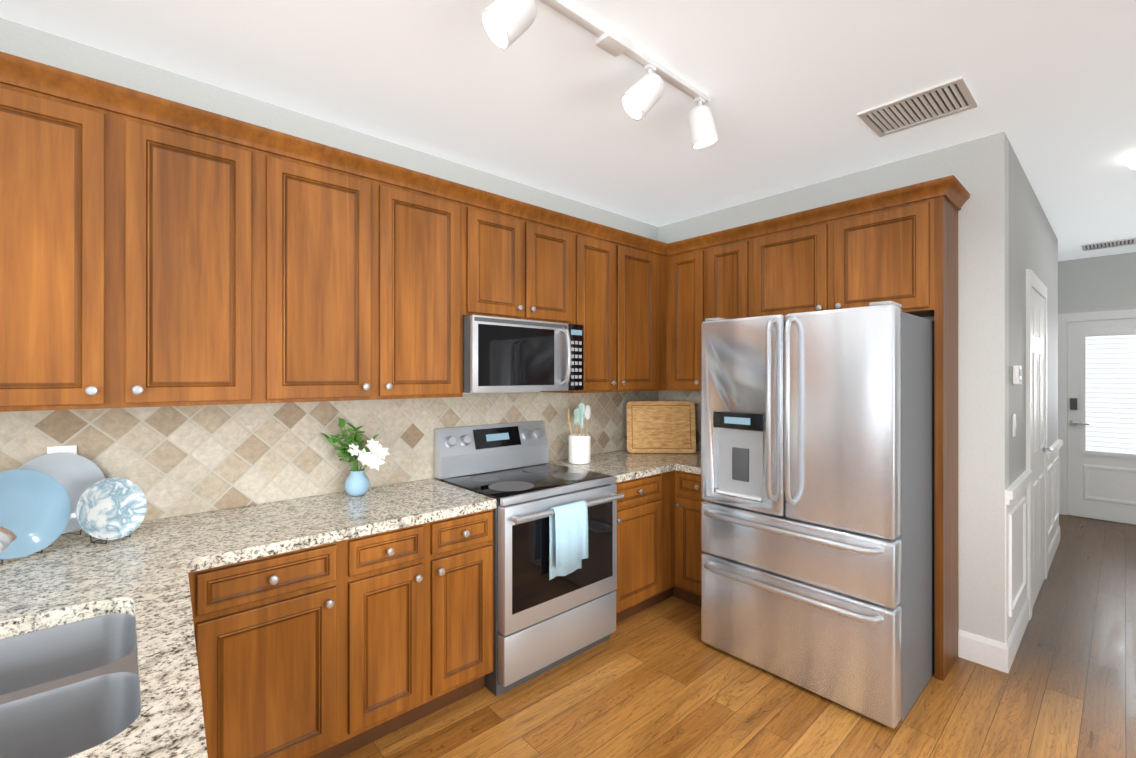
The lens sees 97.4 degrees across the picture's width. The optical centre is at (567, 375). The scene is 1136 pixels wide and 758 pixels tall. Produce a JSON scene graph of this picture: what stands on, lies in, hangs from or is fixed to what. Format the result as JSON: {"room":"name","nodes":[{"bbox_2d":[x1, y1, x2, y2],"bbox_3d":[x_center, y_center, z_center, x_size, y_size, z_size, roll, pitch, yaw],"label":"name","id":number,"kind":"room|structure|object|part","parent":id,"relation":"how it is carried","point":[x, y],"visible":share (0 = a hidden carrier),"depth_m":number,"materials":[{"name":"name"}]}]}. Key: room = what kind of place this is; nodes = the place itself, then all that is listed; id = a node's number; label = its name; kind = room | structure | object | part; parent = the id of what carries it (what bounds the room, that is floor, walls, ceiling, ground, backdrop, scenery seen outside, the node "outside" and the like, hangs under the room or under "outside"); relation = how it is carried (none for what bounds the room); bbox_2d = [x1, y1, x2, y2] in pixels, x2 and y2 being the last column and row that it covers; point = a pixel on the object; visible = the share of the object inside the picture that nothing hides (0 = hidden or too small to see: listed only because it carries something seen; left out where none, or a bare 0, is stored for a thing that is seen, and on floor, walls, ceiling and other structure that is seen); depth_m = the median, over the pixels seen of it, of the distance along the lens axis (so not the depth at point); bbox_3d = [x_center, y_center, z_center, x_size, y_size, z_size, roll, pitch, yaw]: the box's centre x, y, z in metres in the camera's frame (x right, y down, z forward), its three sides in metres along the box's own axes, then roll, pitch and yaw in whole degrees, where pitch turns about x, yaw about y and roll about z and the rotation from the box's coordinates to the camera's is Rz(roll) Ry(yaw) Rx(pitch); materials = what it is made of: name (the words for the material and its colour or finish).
{"room":"kitchen","nodes":[
{"label":"kitchen","id":0,"kind":"room"},
{"bbox_2d":[0,17,657,479],"bbox_3d":[-1.599,0.130,2.079,6.450,2.700,0.110,0,0,-42],"label":"wall","id":1,"kind":"structure","parent":0,"point":[30,43],"depth_m":2.23,"materials":[{"name":"paint"}]},
{"bbox_2d":[0,51,263,411],"bbox_3d":[-1.585,-0.416,1.783,0.775,1.050,0.347,0,0,-42],"label":"upper cabinet","id":2,"kind":"object","parent":1,"relation":"attached to","point":[156,251],"depth_m":1.66,"materials":[{"name":"brown wood"}]},
{"bbox_2d":[0,391,659,531],"bbox_3d":[-0.900,0.340,2.623,4.418,0.458,0.008,0,0,-42],"label":"backsplash","id":3,"kind":"structure","parent":1,"relation":"attached to","point":[171,461],"depth_m":2.22,"materials":[{"name":"tile"}]},
{"bbox_2d":[47,445,76,454],"bbox_3d":[-1.815,0.317,1.791,0.075,0.125,0.009,0,0,-42],"label":"electrical outlet plate","id":4,"kind":"object","parent":3,"relation":"attached to","point":[72,449],"visible":0.27,"depth_m":1.79,"materials":[{"name":"white plastic"}]},
{"bbox_2d":[264,127,467,402],"bbox_3d":[-0.966,-0.415,2.338,0.888,1.050,0.347,0,0,-42],"label":"upper cabinet","id":5,"kind":"object","parent":1,"relation":"attached to","point":[366,258],"depth_m":2.16,"materials":[{"name":"brown wood"}]},
{"bbox_2d":[468,187,579,324],"bbox_3d":[-0.351,-0.621,2.890,0.766,0.637,0.347,0,0,-42],"label":"upper cabinet","id":6,"kind":"object","parent":1,"relation":"attached to","point":[524,258],"depth_m":2.74,"materials":[{"name":"brown wood"}]},
{"bbox_2d":[463,315,582,392],"bbox_3d":[-0.304,-0.105,2.838,0.756,0.386,0.486,0,0,-42],"label":"microwave","id":7,"kind":"object","parent":6,"relation":"attached to","point":[501,354],"visible":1,"depth_m":2.65,"materials":[{"name":"metal"}]},
{"bbox_3d":[-0.010,-0.105,2.824,0.026,0.333,0.074,0,0,-42],"label":"handle","id":8,"kind":"part","parent":7,"relation":"part of","materials":[{"name":"silver metal"}]},
{"bbox_2d":[540,219,619,392],"bbox_3d":[0.068,-0.414,3.265,0.358,1.050,0.347,0,0,-42],"label":"upper cabinet","id":9,"kind":"object","parent":1,"relation":"attached to","point":[599,244],"depth_m":3.16,"materials":[{"name":"brown wood"}]},
{"bbox_2d":[620,231,667,391],"bbox_3d":[0.407,-0.414,3.569,0.553,1.050,0.347,0,0,-42],"label":"upper cabinet","id":10,"kind":"object","parent":1,"relation":"attached to","point":[643,260],"depth_m":3.44,"materials":[{"name":"brown wood"}]},
{"bbox_2d":[0,0,1135,260],"bbox_3d":[1.912,-1.271,1.273,10.600,0.100,6.000,0,0,-42],"label":"ceiling","id":11,"kind":"structure","parent":0,"point":[790,88],"depth_m":2.07,"materials":[{"name":"paint"}]},
{"bbox_2d":[481,0,718,148],"bbox_3d":[0.154,-1.107,1.809,1.259,0.223,0.165,0,0,-42],"label":"track light","id":12,"kind":"object","parent":11,"relation":"attached to","point":[506,24],"visible":1,"depth_m":1.84,"materials":[{"name":"white metal"}]},
{"bbox_2d":[857,76,977,136],"bbox_3d":[1.595,-1.213,2.285,0.320,0.010,0.390,0,0,-42],"label":"ceiling vent","id":13,"kind":"object","parent":11,"relation":"in","point":[947,98],"visible":0.98,"depth_m":2.27,"materials":[{"name":"white metal"}]},
{"bbox_2d":[1081,237,1135,250],"bbox_3d":[5.015,-1.211,4.627,0.300,0.010,0.350,0,0,-42],"label":"ceiling vent","id":14,"kind":"object","parent":11,"relation":"in","point":[1110,244],"visible":1,"depth_m":4.62,"materials":[{"name":"white metal"}]},
{"bbox_2d":[1124,152,1135,169],"bbox_3d":[3.243,-1.175,2.709,0.300,0.085,0.300,0,0,-42],"label":"hall light","id":15,"kind":"object","parent":11,"relation":"attached to","point":[1130,161],"visible":1,"depth_m":2.77,"materials":[{"name":"white"}]},
{"bbox_2d":[341,514,1135,757],"bbox_3d":[1.912,1.529,1.271,10.600,0.100,6.000,0,0,-42],"label":"floor","id":16,"kind":"structure","parent":0,"point":[661,679],"depth_m":2.25,"materials":[{"name":"brown wood"}]},
{"bbox_2d":[188,570,203,716],"bbox_3d":[-1.853,1.044,1.353,1.305,0.870,0.627,0,0,-42],"label":"base cabinet","id":17,"kind":"object","parent":16,"relation":"on","point":[196,579],"depth_m":1.56,"materials":[{"name":"brown wood"}]},
{"bbox_2d":[0,530,119,620],"bbox_3d":[-1.591,0.589,1.433,0.420,0.040,0.858,0,0,-42],"label":"countertop","id":18,"kind":"structure","parent":17,"relation":"on","point":[73,569],"depth_m":1.41,"materials":[{"name":"stone"}]},
{"bbox_2d":[0,470,70,563],"bbox_3d":[-1.706,0.430,1.548,0.227,0.273,0.169,0,0,-42],"label":"plate","id":19,"kind":"object","parent":18,"relation":"on","point":[35,508],"visible":0.96,"depth_m":1.59,"materials":[{"name":"ceramic"}]},
{"bbox_2d":[17,453,104,534],"bbox_3d":[-1.760,0.419,1.727,0.242,0.296,0.159,0,0,-42],"label":"plate","id":20,"kind":"object","parent":18,"relation":"on","point":[75,476],"visible":0.38,"depth_m":1.77,"materials":[{"name":"ceramic"}]},
{"bbox_2d":[77,478,146,543],"bbox_3d":[-1.561,0.461,1.715,0.177,0.213,0.135,0,0,-42],"label":"floral plate","id":21,"kind":"object","parent":18,"relation":"on","point":[111,508],"visible":1,"depth_m":1.72,"materials":[{"name":"ceramic"}]},
{"bbox_2d":[0,517,207,757],"bbox_3d":[-0.719,0.588,0.281,1.020,0.040,3.738,0,0,-42],"label":"countertop","id":22,"kind":"structure","parent":17,"relation":"on","point":[142,571],"depth_m":1.11,"materials":[{"name":"stone"}]},
{"bbox_2d":[0,526,16,552],"bbox_3d":[-1.087,0.351,0.716,0.391,0.433,0.163,0,0,-42],"label":"faucet","id":23,"kind":"object","parent":22,"relation":"on","point":[8,537],"visible":1,"depth_m":0.86,"materials":[{"name":"silver metal"}]},
{"bbox_2d":[0,613,139,757],"bbox_3d":[-1.085,0.697,0.894,0.525,0.173,0.730,0,0,-42],"label":"sink","id":24,"kind":"object","parent":22,"relation":"in","point":[69,689],"visible":0.73,"depth_m":1.02,"materials":[{"name":"metal"}]},
{"bbox_2d":[172,478,495,568],"bbox_3d":[-0.957,0.590,2.152,1.123,0.040,0.633,0,0,-42],"label":"countertop","id":25,"kind":"structure","parent":17,"relation":"on","point":[223,537],"depth_m":1.98,"materials":[{"name":"stone"}]},
{"bbox_2d":[321,418,388,496],"bbox_3d":[-0.993,0.385,2.348,0.294,0.368,0.160,0,0,-42],"label":"vase","id":26,"kind":"object","parent":25,"relation":"on","point":[357,482],"visible":1,"depth_m":2.34,"materials":[{"name":"blue ceramic"}]},
{"bbox_2d":[204,539,347,757],"bbox_3d":[-1.204,1.044,1.935,0.438,0.870,0.627,0,0,-42],"label":"base cabinet","id":27,"kind":"object","parent":16,"relation":"on","point":[339,649],"depth_m":1.71,"materials":[{"name":"brown wood"}]},
{"bbox_2d":[348,509,492,753],"bbox_3d":[-0.791,1.045,2.305,0.670,0.870,0.627,0,0,-42],"label":"base cabinet","id":28,"kind":"object","parent":16,"relation":"on","point":[420,596],"depth_m":2.05,"materials":[{"name":"brown wood"}]},
{"bbox_2d":[434,420,623,695],"bbox_3d":[-0.202,0.888,2.723,0.756,1.185,0.759,0,0,-42],"label":"range","id":29,"kind":"object","parent":16,"relation":"on","point":[554,561],"visible":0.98,"depth_m":2.49,"materials":[{"name":"silver glass"}]},
{"bbox_3d":[-0.412,0.370,2.959,0.689,0.063,0.047,0,0,-42],"label":"knob","id":30,"kind":"part","parent":29,"relation":"part of","materials":[{"name":"silver metal"}]},
{"bbox_2d":[442,463,610,501],"bbox_3d":[-0.214,0.571,2.737,0.756,0.020,0.550,0,0,-42],"label":"cooktop","id":31,"kind":"object","parent":29,"relation":"in","point":[498,485],"depth_m":2.71,"materials":[{"name":"black glass"}]},
{"bbox_3d":[-0.028,1.303,2.530,0.748,0.223,0.057,0,0,-42],"label":"drawer","id":32,"kind":"part","parent":29,"relation":"part of","materials":[{"name":"metal"}]},
{"bbox_3d":[-0.027,0.892,2.528,0.748,0.581,0.061,0,0,-42],"label":"door","id":33,"kind":"part","parent":29,"relation":"part of","materials":[{"name":"metal"}]},
{"bbox_3d":[0.016,0.652,2.481,0.712,0.027,0.070,0,0,-42],"label":"handle","id":34,"kind":"part","parent":29,"relation":"part of","materials":[{"name":"silver metal"}]},
{"bbox_2d":[549,500,587,579],"bbox_3d":[0.004,0.807,2.439,0.211,0.357,0.061,0,0,-42],"label":"towel","id":35,"kind":"object","parent":29,"relation":"hanging from","point":[568,523],"depth_m":2.41,"materials":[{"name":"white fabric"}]},
{"bbox_2d":[613,470,675,622],"bbox_3d":[0.263,1.046,3.251,0.631,0.870,0.627,0,0,-42],"label":"base cabinet","id":36,"kind":"object","parent":16,"relation":"on","point":[646,514],"depth_m":3.03,"materials":[{"name":"brown wood"}]},
{"bbox_2d":[544,449,700,483],"bbox_3d":[0.496,0.591,3.446,1.239,0.040,0.648,0,0,-42],"label":"countertop","id":37,"kind":"structure","parent":36,"relation":"on","point":[624,465],"depth_m":3.22,"materials":[{"name":"stone"}]},
{"bbox_2d":[567,403,590,463],"bbox_3d":[0.081,0.374,3.243,0.191,0.390,0.164,0,0,-42],"label":"utensil crock","id":38,"kind":"object","parent":37,"relation":"on","point":[579,448],"visible":1,"depth_m":3.20,"materials":[{"name":"white ceramic"}]},
{"bbox_2d":[626,401,695,452],"bbox_3d":[0.682,0.381,3.670,0.500,0.379,0.093,0,0,3],"label":"cutting board","id":39,"kind":"object","parent":37,"relation":"on","point":[661,426],"visible":1,"depth_m":3.65,"materials":[{"name":"brown wood"}]},
{"bbox_2d":[676,470,705,606],"bbox_3d":[1.049,1.046,3.288,0.627,0.870,0.355,0,0,-42],"label":"base cabinet","id":40,"kind":"object","parent":16,"relation":"on","point":[689,500],"depth_m":3.16,"materials":[{"name":"brown wood"}]},
{"bbox_2d":[680,457,700,473],"bbox_3d":[1.052,0.591,3.280,0.633,0.040,0.340,0,0,-42],"label":"countertop","id":41,"kind":"structure","parent":40,"relation":"on","point":[690,464],"depth_m":3.18,"materials":[{"name":"stone"}]},
{"bbox_2d":[701,301,934,728],"bbox_3d":[1.343,0.585,2.672,0.978,1.790,0.925,0,0,-42],"label":"fridge","id":42,"kind":"object","parent":16,"relation":"on","point":[818,504],"visible":0.98,"depth_m":2.30,"materials":[{"name":"metal"}]},
{"bbox_3d":[0.917,0.195,2.603,0.107,0.980,0.460,0,0,-42],"label":"door","id":43,"kind":"part","parent":42,"relation":"part of","materials":[{"name":"metal"}]},
{"bbox_3d":[1.073,1.219,2.429,0.107,0.486,0.925,0,0,-42],"label":"drawer","id":44,"kind":"part","parent":42,"relation":"part of","materials":[{"name":"metal"}]},
{"bbox_3d":[1.073,0.830,2.429,0.107,0.275,0.925,0,0,-42],"label":"drawer","id":45,"kind":"part","parent":42,"relation":"part of","materials":[{"name":"metal"}]},
{"bbox_3d":[1.228,0.195,2.257,0.107,0.980,0.460,0,0,-42],"label":"door","id":46,"kind":"part","parent":42,"relation":"part of","materials":[{"name":"metal"}]},
{"bbox_2d":[658,131,1008,642],"bbox_3d":[1.511,0.131,3.344,0.130,2.700,2.160,0,0,-42],"label":"wall","id":47,"kind":"structure","parent":0,"point":[978,168],"depth_m":2.58,"materials":[{"name":"paint"}]},
{"bbox_2d":[660,390,700,449],"bbox_3d":[1.078,0.341,3.720,0.008,0.458,0.960,0,0,-42],"label":"backsplash","id":48,"kind":"structure","parent":47,"relation":"attached to","point":[665,395],"depth_m":3.84,"materials":[{"name":"tile"}]},
{"bbox_2d":[668,224,751,390],"bbox_3d":[1.052,-0.414,3.496,0.347,1.050,0.660,0,0,-42],"label":"upper cabinet","id":49,"kind":"object","parent":47,"relation":"attached to","point":[710,275],"depth_m":3.41,"materials":[{"name":"brown wood"}]},
{"bbox_2d":[752,179,955,318],"bbox_3d":[1.589,-0.630,2.897,0.347,0.620,0.950,0,0,-42],"label":"upper cabinet","id":50,"kind":"object","parent":47,"relation":"attached to","point":[898,245],"depth_m":2.66,"materials":[{"name":"brown wood"}]},
{"bbox_3d":[-0.118,-0.905,1.752,4.418,0.072,1.695,0,0,-42],"label":"crown","id":51,"kind":"part","parent":50,"relation":"part of","materials":[{"name":"brown wood"}]},
{"bbox_2d":[1009,141,1057,485],"bbox_3d":[3.298,0.131,3.583,2.850,2.700,0.130,0,0,-42],"label":"wall","id":52,"kind":"structure","parent":0,"point":[1033,243],"depth_m":2.99,"materials":[{"name":"paint"}]},
{"bbox_2d":[1012,414,1016,436],"bbox_3d":[2.392,0.270,2.672,0.075,0.120,0.011,0,0,-42],"label":"switch plate","id":53,"kind":"object","parent":52,"relation":"attached to","point":[1014,425],"visible":0.96,"depth_m":2.66,"materials":[{"name":"white plastic"}]},
{"bbox_2d":[1001,596,1028,672],"bbox_3d":[2.481,1.410,2.752,0.814,0.140,0.014,0,0,-42],"label":"baseboard","id":54,"kind":"structure","parent":52,"relation":"attached to","point":[1008,651],"depth_m":2.62,"materials":[{"name":"white wood"}]},
{"bbox_2d":[1012,366,1021,384],"bbox_3d":[2.411,0.000,2.678,0.110,0.100,0.029,0,0,-42],"label":"thermostat","id":55,"kind":"object","parent":52,"relation":"attached to","point":[1016,375],"visible":1,"depth_m":2.65,"materials":[{"name":"white plastic"}]},
{"bbox_2d":[1005,439,1062,643],"bbox_3d":[3.303,0.958,3.480,2.979,0.765,0.030,0,0,-42],"label":"wainscoting","id":56,"kind":"structure","parent":52,"relation":"attached to","point":[1015,544],"depth_m":2.77,"materials":[{"name":"white wood"}]},
{"bbox_2d":[1026,269,1047,619],"bbox_3d":[3.158,0.418,3.357,1.000,2.125,0.020,0,0,-42],"label":"door frame","id":57,"kind":"structure","parent":52,"relation":"attached to","point":[1034,282],"depth_m":3.03,"materials":[{"name":"white wood"}]},
{"bbox_2d":[1032,288,1044,608],"bbox_3d":[3.156,0.460,3.359,0.816,2.025,0.010,0,0,-42],"label":"hall door","id":58,"kind":"structure","parent":52,"relation":"in","point":[1038,458],"depth_m":3.37,"materials":[{"name":"white wood"}]},
{"bbox_2d":[1048,525,1059,569],"bbox_3d":[3.973,1.411,4.090,1.194,0.140,0.014,0,0,-42],"label":"baseboard","id":59,"kind":"structure","parent":52,"relation":"attached to","point":[1054,544],"depth_m":4.06,"materials":[{"name":"white wood"}]},
{"bbox_2d":[1058,252,1135,524],"bbox_3d":[6.221,0.131,4.330,0.100,2.700,4.800,0,0,-42],"label":"wall","id":60,"kind":"structure","parent":0,"point":[1100,283],"depth_m":5.13,"materials":[{"name":"paint"}]},
{"bbox_2d":[1058,309,1135,514],"bbox_3d":[5.595,0.414,4.938,0.020,2.135,1.110,0,0,-42],"label":"door frame","id":61,"kind":"structure","parent":60,"relation":"attached to","point":[1063,319],"depth_m":5.29,"materials":[{"name":"white wood"}]},
{"bbox_2d":[1067,318,1135,523],"bbox_3d":[5.598,0.456,4.940,0.010,2.035,0.926,0,0,-42],"label":"entry door","id":62,"kind":"structure","parent":60,"relation":"in","point":[1078,505],"depth_m":5.21,"materials":[{"name":"white wood"}]},
{"bbox_2d":[1070,398,1076,409],"bbox_3d":[5.308,0.302,5.241,0.020,0.120,0.055,0,0,-42],"label":"keypad","id":63,"kind":"object","parent":62,"relation":"attached to","point":[1073,403],"visible":0.86,"depth_m":5.23,"materials":[{"name":"black plastic"}]}
]}

